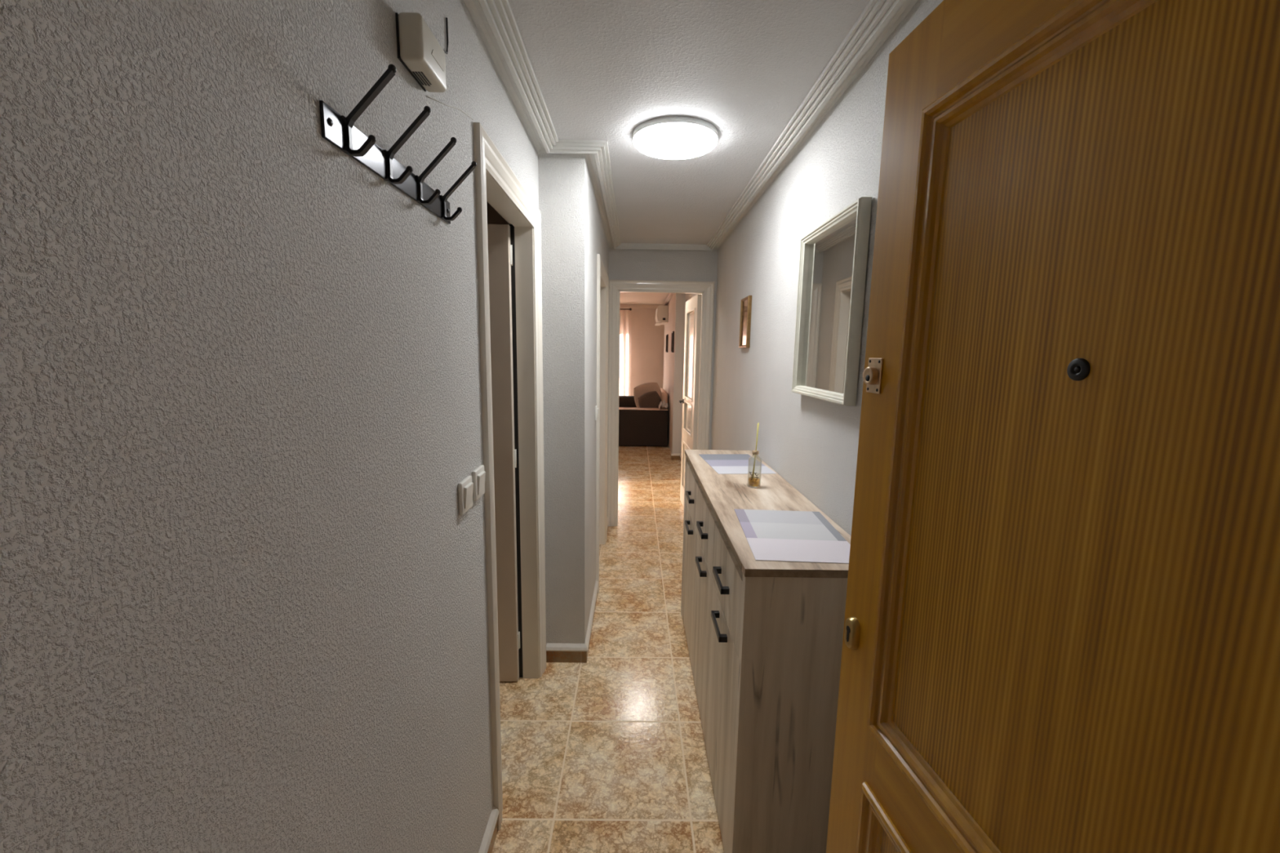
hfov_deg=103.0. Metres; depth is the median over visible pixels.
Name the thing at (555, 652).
baseboard
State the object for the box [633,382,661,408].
cushion
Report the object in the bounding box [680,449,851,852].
sideboard
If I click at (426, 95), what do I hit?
wire
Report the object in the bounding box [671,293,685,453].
wall
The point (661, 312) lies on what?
air conditioner
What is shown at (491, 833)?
baseboard
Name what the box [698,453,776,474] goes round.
placemat
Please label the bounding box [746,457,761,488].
bottle
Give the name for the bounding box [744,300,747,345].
print
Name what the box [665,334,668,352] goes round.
framed picture
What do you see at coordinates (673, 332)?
framed picture
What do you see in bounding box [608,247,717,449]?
wall
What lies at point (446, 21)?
cable
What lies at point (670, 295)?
crown molding
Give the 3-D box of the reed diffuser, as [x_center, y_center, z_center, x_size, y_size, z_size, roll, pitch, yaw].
[0.479,0.117,2.113,0.055,0.270,0.057,1,8,-1]
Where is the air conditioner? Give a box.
[654,305,668,325]
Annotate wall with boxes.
[0,0,538,852]
[486,201,508,224]
[537,152,608,644]
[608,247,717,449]
[621,308,664,395]
[662,293,675,452]
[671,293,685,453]
[680,0,943,536]
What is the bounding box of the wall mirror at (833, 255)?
[791,196,871,406]
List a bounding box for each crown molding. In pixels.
[463,0,917,250]
[619,293,674,308]
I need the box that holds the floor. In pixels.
[491,444,724,852]
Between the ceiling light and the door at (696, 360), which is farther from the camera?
the door at (696, 360)
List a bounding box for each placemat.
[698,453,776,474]
[733,509,850,564]
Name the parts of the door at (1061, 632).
deadlock plate, moulding, panel, rail, rail, moulding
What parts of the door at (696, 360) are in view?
panel, glass pane, glass pane, frame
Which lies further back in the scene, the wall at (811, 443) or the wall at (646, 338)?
the wall at (646, 338)
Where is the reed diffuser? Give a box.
[746,422,761,488]
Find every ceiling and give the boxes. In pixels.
[507,0,870,244]
[619,292,669,304]
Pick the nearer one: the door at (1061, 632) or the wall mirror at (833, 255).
the door at (1061, 632)
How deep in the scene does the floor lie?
2.15 m
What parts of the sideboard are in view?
panel, handle, door, handle, drawer, handle, door, handle, drawer, handle, handle, door, drawer, panel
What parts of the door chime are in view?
plate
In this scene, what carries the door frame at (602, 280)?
in the wall at (573, 233)
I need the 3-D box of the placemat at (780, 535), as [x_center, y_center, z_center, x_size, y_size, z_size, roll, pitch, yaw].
[0.471,0.330,1.584,0.298,0.002,0.450,1,8,3]
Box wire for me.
[426,95,474,119]
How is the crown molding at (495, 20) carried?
attached to the wall at (573, 233)
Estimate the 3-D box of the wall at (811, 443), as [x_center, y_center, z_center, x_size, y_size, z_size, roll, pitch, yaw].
[0.701,-0.217,3.628,0.128,2.500,7.330,1,8,-1]
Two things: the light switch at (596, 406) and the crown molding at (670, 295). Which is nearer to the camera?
the light switch at (596, 406)
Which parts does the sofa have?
arm, arm, backrest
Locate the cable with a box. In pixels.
[443,17,448,53]
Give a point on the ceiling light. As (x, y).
(668, 137)
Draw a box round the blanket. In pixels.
[658,400,668,409]
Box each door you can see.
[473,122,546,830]
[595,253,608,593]
[607,280,715,526]
[826,0,1279,852]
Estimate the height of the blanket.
0.158 m
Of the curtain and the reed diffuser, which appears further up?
the curtain
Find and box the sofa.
[618,387,668,446]
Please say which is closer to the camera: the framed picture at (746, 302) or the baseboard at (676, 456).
the framed picture at (746, 302)
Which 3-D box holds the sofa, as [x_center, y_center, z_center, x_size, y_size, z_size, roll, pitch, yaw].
[-0.029,-0.221,9.162,0.980,0.858,1.685,1,8,-1]
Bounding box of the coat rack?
[319,63,476,223]
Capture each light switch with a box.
[457,475,473,515]
[471,465,485,501]
[595,405,599,420]
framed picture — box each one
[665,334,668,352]
[671,331,674,352]
[738,295,751,347]
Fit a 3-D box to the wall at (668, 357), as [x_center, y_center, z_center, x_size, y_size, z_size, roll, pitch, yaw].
[0.607,-1.006,9.005,0.225,2.500,3.300,1,8,-1]
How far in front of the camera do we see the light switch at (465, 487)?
1.29 m
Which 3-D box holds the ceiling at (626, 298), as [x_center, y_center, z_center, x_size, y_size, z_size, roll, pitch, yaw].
[-1.748,-2.116,7.356,5.000,0.100,6.400,1,8,-1]
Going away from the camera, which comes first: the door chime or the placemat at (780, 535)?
the door chime
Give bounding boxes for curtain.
[618,309,631,395]
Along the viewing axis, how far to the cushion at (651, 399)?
8.63 m
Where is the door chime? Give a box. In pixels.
[395,12,446,92]
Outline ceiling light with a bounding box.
[632,115,718,159]
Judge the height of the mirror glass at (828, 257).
0.548 m
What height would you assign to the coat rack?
0.126 m
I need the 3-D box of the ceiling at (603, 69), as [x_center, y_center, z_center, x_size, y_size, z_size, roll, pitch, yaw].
[0.113,-1.233,2.079,1.310,0.100,4.330,1,8,-1]
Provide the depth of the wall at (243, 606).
0.56 m
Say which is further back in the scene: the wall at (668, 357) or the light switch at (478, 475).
the wall at (668, 357)
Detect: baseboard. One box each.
[478,804,498,852]
[546,579,598,662]
[670,452,681,461]
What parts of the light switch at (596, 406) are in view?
plate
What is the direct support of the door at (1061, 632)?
in the wall
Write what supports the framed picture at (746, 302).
attached to the wall at (811, 443)
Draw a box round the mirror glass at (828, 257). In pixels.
[800,215,856,394]
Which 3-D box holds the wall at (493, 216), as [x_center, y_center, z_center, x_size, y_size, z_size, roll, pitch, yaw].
[-1.537,0.068,1.715,2.365,2.420,2.800,1,8,-1]
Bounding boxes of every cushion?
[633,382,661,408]
[637,391,661,408]
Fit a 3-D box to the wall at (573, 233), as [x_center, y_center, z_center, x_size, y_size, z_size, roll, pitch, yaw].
[-0.420,-0.161,3.397,0.303,2.420,2.025,1,8,-1]

